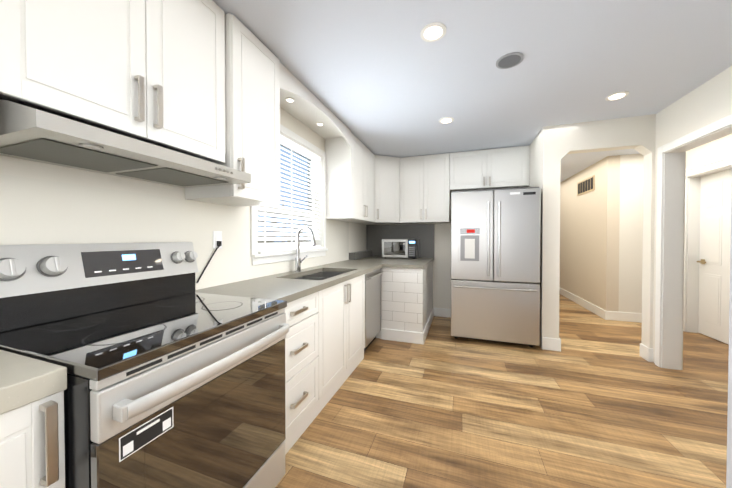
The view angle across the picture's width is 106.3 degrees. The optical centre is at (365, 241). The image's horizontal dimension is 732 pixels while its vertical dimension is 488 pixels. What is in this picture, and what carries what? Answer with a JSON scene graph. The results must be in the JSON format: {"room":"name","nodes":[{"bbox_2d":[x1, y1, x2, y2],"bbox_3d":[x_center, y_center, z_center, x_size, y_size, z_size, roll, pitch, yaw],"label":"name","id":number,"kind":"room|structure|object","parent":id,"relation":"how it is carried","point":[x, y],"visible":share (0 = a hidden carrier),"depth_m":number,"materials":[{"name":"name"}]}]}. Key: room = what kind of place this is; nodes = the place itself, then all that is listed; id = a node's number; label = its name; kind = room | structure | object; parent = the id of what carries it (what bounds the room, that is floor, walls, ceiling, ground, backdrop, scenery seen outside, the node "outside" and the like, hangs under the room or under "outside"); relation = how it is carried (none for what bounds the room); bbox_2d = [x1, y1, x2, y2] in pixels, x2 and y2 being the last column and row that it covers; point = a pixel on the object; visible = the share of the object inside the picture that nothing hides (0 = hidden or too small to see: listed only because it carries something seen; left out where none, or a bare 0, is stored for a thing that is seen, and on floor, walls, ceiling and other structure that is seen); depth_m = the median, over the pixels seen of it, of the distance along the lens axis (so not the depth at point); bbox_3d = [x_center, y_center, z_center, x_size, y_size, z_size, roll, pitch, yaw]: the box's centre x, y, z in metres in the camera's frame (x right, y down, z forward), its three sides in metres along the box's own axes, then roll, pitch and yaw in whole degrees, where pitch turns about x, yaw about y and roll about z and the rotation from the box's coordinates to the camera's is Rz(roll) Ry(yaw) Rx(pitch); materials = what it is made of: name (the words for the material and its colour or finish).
{"room":"kitchen","nodes":[
{"label":"kitchen","id":0,"kind":"room"},
{"bbox_2d":[0,107,366,265],"bbox_3d":[-1.233,-0.008,1.429,0.200,2.460,7.300,0,1,19],"label":"wall","id":1,"kind":"structure","parent":0,"point":[12,166],"depth_m":1.33,"materials":[{"name":"white paint"}]},
{"bbox_2d":[0,0,225,162],"bbox_3d":[-1.026,-0.822,1.150,0.363,0.816,0.825,0,1,19],"label":"upper cabinet","id":2,"kind":"object","parent":1,"relation":"attached to","point":[151,71],"visible":0.98,"depth_m":1.04,"materials":[{"name":"white wood"}]},
{"bbox_2d":[0,100,250,187],"bbox_3d":[-0.959,-0.384,1.159,0.487,0.170,0.774,0,1,19],"label":"range hood","id":3,"kind":"object","parent":2,"relation":"attached to","point":[30,133],"visible":1,"depth_m":0.94,"materials":[{"name":"silver metal"}]},
{"bbox_2d":[0,174,348,289],"bbox_3d":[-0.989,0.025,1.818,0.004,0.543,4.495,0,1,19],"label":"backsplash","id":4,"kind":"structure","parent":1,"relation":"attached to","point":[35,211],"depth_m":1.38,"materials":[{"name":"white paint"}]},
{"bbox_2d":[213,231,221,248],"bbox_3d":[-0.974,-0.008,1.815,0.025,0.116,0.072,0,1,19],"label":"outlet","id":5,"kind":"object","parent":4,"relation":"attached to","point":[217,238],"visible":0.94,"depth_m":1.80,"materials":[{"name":"white plastic"}]},
{"bbox_2d":[196,246,219,282],"bbox_3d":[-0.998,0.143,1.740,0.013,0.226,0.167,0,1,19],"label":"cord","id":6,"kind":"object","parent":5,"relation":"attached to","point":[207,264],"visible":0.98,"depth_m":1.73,"materials":[{"name":"black plastic"}]},
{"bbox_2d":[185,13,279,206],"bbox_3d":[-0.808,-0.742,1.732,0.393,0.991,0.410,0,1,19],"label":"upper cabinet","id":7,"kind":"object","parent":1,"relation":"attached to","point":[252,80],"visible":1,"depth_m":1.61,"materials":[{"name":"white wood"}]},
{"bbox_2d":[250,124,327,264],"bbox_3d":[-0.732,-0.429,2.694,0.180,1.220,1.220,0,1,19],"label":"window unit","id":8,"kind":"structure","parent":1,"relation":"in","point":[286,218],"depth_m":2.74,"materials":[{"name":"white"}]},
{"bbox_2d":[280,63,350,147],"bbox_3d":[-0.546,-1.153,2.561,0.338,0.191,1.334,0,1,19],"label":"window valance","id":9,"kind":"object","parent":1,"relation":"attached to","point":[308,108],"visible":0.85,"depth_m":2.50,"materials":[{"name":"white"}]},
{"bbox_2d":[285,97,294,102],"bbox_3d":[-0.642,-1.190,2.319,0.079,0.008,0.079,0,1,10],"label":"recessed light","id":10,"kind":"object","parent":9,"relation":"attached to","point":[289,100],"depth_m":2.32,"materials":[{"name":"white"}]},
{"bbox_2d":[325,133,374,222],"bbox_3d":[-0.161,-0.767,3.637,0.363,0.991,0.935,0,1,19],"label":"upper cabinet","id":11,"kind":"object","parent":1,"relation":"attached to","point":[350,184],"visible":0.96,"depth_m":3.24,"materials":[{"name":"white wood"}]},
{"bbox_2d":[367,193,450,308],"bbox_3d":[1.161,-0.046,4.381,2.380,2.460,0.150,0,1,19],"label":"wall","id":12,"kind":"structure","parent":0,"point":[442,270],"depth_m":4.30,"materials":[{"name":"white paint"}]},
{"bbox_2d":[360,155,402,223],"bbox_3d":[0.217,-0.776,4.303,0.639,0.991,0.594,0,1,19],"label":"upper cabinet","id":13,"kind":"object","parent":12,"relation":"attached to","point":[387,189],"visible":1,"depth_m":4.09,"materials":[{"name":"white wood"}]},
{"bbox_2d":[400,153,449,223],"bbox_3d":[0.903,-0.774,4.193,0.726,0.991,0.353,0,1,19],"label":"upper cabinet","id":14,"kind":"object","parent":12,"relation":"attached to","point":[424,188],"visible":0.98,"depth_m":4.05,"materials":[{"name":"white wood"}]},
{"bbox_2d":[450,145,529,192],"bbox_3d":[1.724,-1.001,3.904,1.007,0.531,0.353,0,1,19],"label":"upper cabinet","id":15,"kind":"object","parent":12,"relation":"attached to","point":[501,168],"visible":1,"depth_m":3.76,"materials":[{"name":"white wood"}]},
{"bbox_2d":[212,0,731,181],"bbox_3d":[1.548,-1.301,2.403,5.200,0.100,11.400,0,1,19],"label":"ceiling","id":16,"kind":"structure","parent":0,"point":[379,77],"depth_m":1.90,"materials":[{"name":"white paint"}]},
{"bbox_2d":[420,22,445,41],"bbox_3d":[0.399,-1.236,1.628,0.149,0.008,0.149,0,1,-26],"label":"recessed light","id":17,"kind":"object","parent":16,"relation":"in","point":[433,32],"depth_m":1.62,"materials":[{"name":"white plastic"}]},
{"bbox_2d":[439,117,453,123],"bbox_3d":[0.836,-1.252,2.853,0.149,0.008,0.149,0,1,-26],"label":"recessed light","id":18,"kind":"object","parent":16,"relation":"in","point":[446,120],"depth_m":2.84,"materials":[{"name":"white plastic"}]},
{"bbox_2d":[496,52,523,68],"bbox_3d":[0.987,-1.239,1.889,0.170,0.009,0.170,0,1,19],"label":"ceiling speaker","id":19,"kind":"object","parent":16,"relation":"attached to","point":[509,60],"visible":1,"depth_m":1.88,"materials":[{"name":"grey metal"}]},
{"bbox_2d":[605,91,628,100],"bbox_3d":[2.157,-1.246,2.361,0.149,0.008,0.149,0,1,-26],"label":"recessed light","id":20,"kind":"object","parent":16,"relation":"in","point":[618,95],"depth_m":2.36,"materials":[{"name":"white"}]},
{"bbox_2d":[275,294,728,487],"bbox_3d":[1.548,1.249,2.436,5.200,0.080,11.400,0,1,19],"label":"floor","id":21,"kind":"structure","parent":0,"point":[597,401],"depth_m":1.89,"materials":[{"name":"laminate"}]},
{"bbox_2d":[0,390,64,487],"bbox_3d":[-1.146,0.803,0.468,0.598,0.864,0.682,0,1,19],"label":"base cabinet","id":22,"kind":"object","parent":21,"relation":"on","point":[32,444],"visible":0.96,"depth_m":0.63,"materials":[{"name":"white wood"}]},
{"bbox_2d":[0,350,66,414],"bbox_3d":[-1.234,0.346,0.191,0.610,0.056,1.252,0,1,19],"label":"countertop","id":23,"kind":"structure","parent":22,"relation":"on","point":[24,380],"depth_m":0.65,"materials":[{"name":"stone"}]},
{"bbox_2d":[0,242,288,487],"bbox_3d":[-0.817,0.619,1.117,0.752,1.215,0.756,0,1,19],"label":"range","id":24,"kind":"object","parent":21,"relation":"on","point":[174,380],"visible":1,"depth_m":0.96,"materials":[{"name":"silver metal"}]},
{"bbox_2d":[284,289,323,454],"bbox_3d":[-0.687,0.779,1.786,0.598,0.878,0.578,0,1,19],"label":"base cabinet","id":25,"kind":"object","parent":21,"relation":"on","point":[304,341],"depth_m":1.72,"materials":[{"name":"white wood"}]},
{"bbox_2d":[364,268,383,350],"bbox_3d":[-0.161,0.761,3.178,0.622,0.876,0.574,0,1,19],"label":"dishwasher","id":26,"kind":"object","parent":21,"relation":"on","point":[372,304],"visible":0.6,"depth_m":3.03,"materials":[{"name":"silver metal"}]},
{"bbox_2d":[376,262,433,344],"bbox_3d":[0.341,0.750,3.938,1.126,0.878,1.241,0,1,19],"label":"base","id":27,"kind":"object","parent":21,"relation":"on","point":[407,311],"visible":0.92,"depth_m":3.28,"materials":[{"name":"white tile"}]},
{"bbox_2d":[195,224,433,302],"bbox_3d":[0.007,0.138,2.967,1.128,0.781,3.280,0,1,19],"label":"countertop","id":28,"kind":"structure","parent":27,"relation":"on","point":[286,286],"depth_m":2.88,"materials":[{"name":"stone"}]},
{"bbox_2d":[295,226,315,271],"bbox_3d":[-0.553,0.073,2.575,0.221,0.426,0.121,0,1,19],"label":"faucet","id":29,"kind":"object","parent":28,"relation":"on","point":[298,261],"visible":1,"depth_m":2.55,"materials":[{"name":"silver metal"}]},
{"bbox_2d":[382,239,418,258],"bbox_3d":[0.547,0.116,4.309,0.530,0.296,0.332,0,1,19],"label":"microwave","id":30,"kind":"object","parent":28,"relation":"on","point":[400,248],"visible":1,"depth_m":4.15,"materials":[{"name":"silver metal"}]},
{"bbox_2d":[451,187,540,346],"bbox_3d":[1.593,0.297,3.529,0.930,1.795,0.964,0,1,19],"label":"refrigerator","id":31,"kind":"object","parent":21,"relation":"on","point":[495,264],"visible":1,"depth_m":3.12,"materials":[{"name":"silver metal"}]},
{"bbox_2d":[528,125,560,348],"bbox_3d":[2.826,-0.058,5.294,0.165,2.460,4.830,0,1,19],"label":"wall","id":32,"kind":"structure","parent":0,"point":[545,160],"depth_m":3.02,"materials":[{"name":"white paint"}]},
{"bbox_2d":[434,307,652,361],"bbox_3d":[1.580,1.142,2.429,2.215,0.135,3.290,0,1,19],"label":"baseboard","id":33,"kind":"structure","parent":32,"relation":"attached to","point":[554,344],"depth_m":3.01,"materials":[{"name":"white wood"}]},
{"bbox_2d":[560,155,619,311],"bbox_3d":[4.231,-0.063,5.642,0.150,2.460,3.250,0,1,19],"label":"wall","id":34,"kind":"structure","parent":0,"point":[589,246],"depth_m":4.55,"materials":[{"name":"beige paint"}]},
{"bbox_2d":[559,287,607,319],"bbox_3d":[4.126,1.100,5.606,0.016,0.135,3.116,0,1,19],"label":"baseboard","id":35,"kind":"structure","parent":34,"relation":"attached to","point":[589,306],"depth_m":4.79,"materials":[{"name":"white wood"}]},
{"bbox_2d":[577,175,594,195],"bbox_3d":[3.872,-0.968,4.849,0.014,0.250,0.700,0,1,19],"label":"air vent","id":36,"kind":"object","parent":34,"relation":"in","point":[587,185],"visible":0.98,"depth_m":4.78,"materials":[{"name":"beige"}]},
{"bbox_2d":[561,114,655,347],"bbox_3d":[2.507,-0.027,2.917,0.795,2.460,0.130,0,1,19],"label":"wall","id":37,"kind":"structure","parent":0,"point":[637,133],"depth_m":2.80,"materials":[{"name":"white paint"}]},
{"bbox_2d":[618,154,643,312],"bbox_3d":[4.146,-0.042,4.030,0.750,2.460,0.150,0,1,19],"label":"wall","id":38,"kind":"structure","parent":0,"point":[631,229],"depth_m":4.04,"materials":[{"name":"white paint"}]},
{"bbox_2d":[608,311,641,322],"bbox_3d":[3.980,1.121,4.017,0.705,0.135,0.020,0,1,19],"label":"baseboard","id":39,"kind":"structure","parent":38,"relation":"attached to","point":[614,315],"depth_m":4.06,"materials":[{"name":"white wood"}]},
{"bbox_2d":[653,66,731,362],"bbox_3d":[1.924,0.013,-0.173,0.135,2.460,6.350,0,1,19],"label":"wall","id":40,"kind":"structure","parent":0,"point":[708,102],"depth_m":2.29,"materials":[{"name":"white paint"}]},
{"bbox_2d":[655,114,731,369],"bbox_3d":[2.741,0.158,2.176,0.171,2.108,0.996,0,1,19],"label":"trim","id":41,"kind":"structure","parent":40,"relation":"attached to","point":[670,227],"depth_m":2.58,"materials":[{"name":"white wood"}]},
{"bbox_2d":[686,134,731,168],"bbox_3d":[3.114,0.009,0.181,0.170,2.460,7.800,0,1,19],"label":"wall","id":42,"kind":"structure","parent":0,"point":[717,149],"depth_m":3.27,"materials":[{"name":"beige paint"}]},
{"bbox_2d":[683,156,731,332],"bbox_3d":[4.143,0.132,3.213,0.178,2.133,0.976,0,1,19],"label":"door frame","id":43,"kind":"structure","parent":42,"relation":"attached to","point":[691,244],"depth_m":3.57,"materials":[{"name":"white wood"}]},
{"bbox_2d":[697,169,731,344],"bbox_3d":[4.178,0.183,3.201,0.093,2.015,0.756,0,1,19],"label":"hall door","id":44,"kind":"structure","parent":42,"relation":"in","point":[714,254],"depth_m":3.32,"materials":[{"name":"white wood"}]},
{"bbox_2d":[726,183,731,487],"bbox_3d":[1.517,0.003,0.599,1.140,2.460,0.140,0,1,19],"label":"wall","id":45,"kind":"structure","parent":0,"point":[729,454],"depth_m":0.72,"materials":[{"name":"white paint"}]}
]}

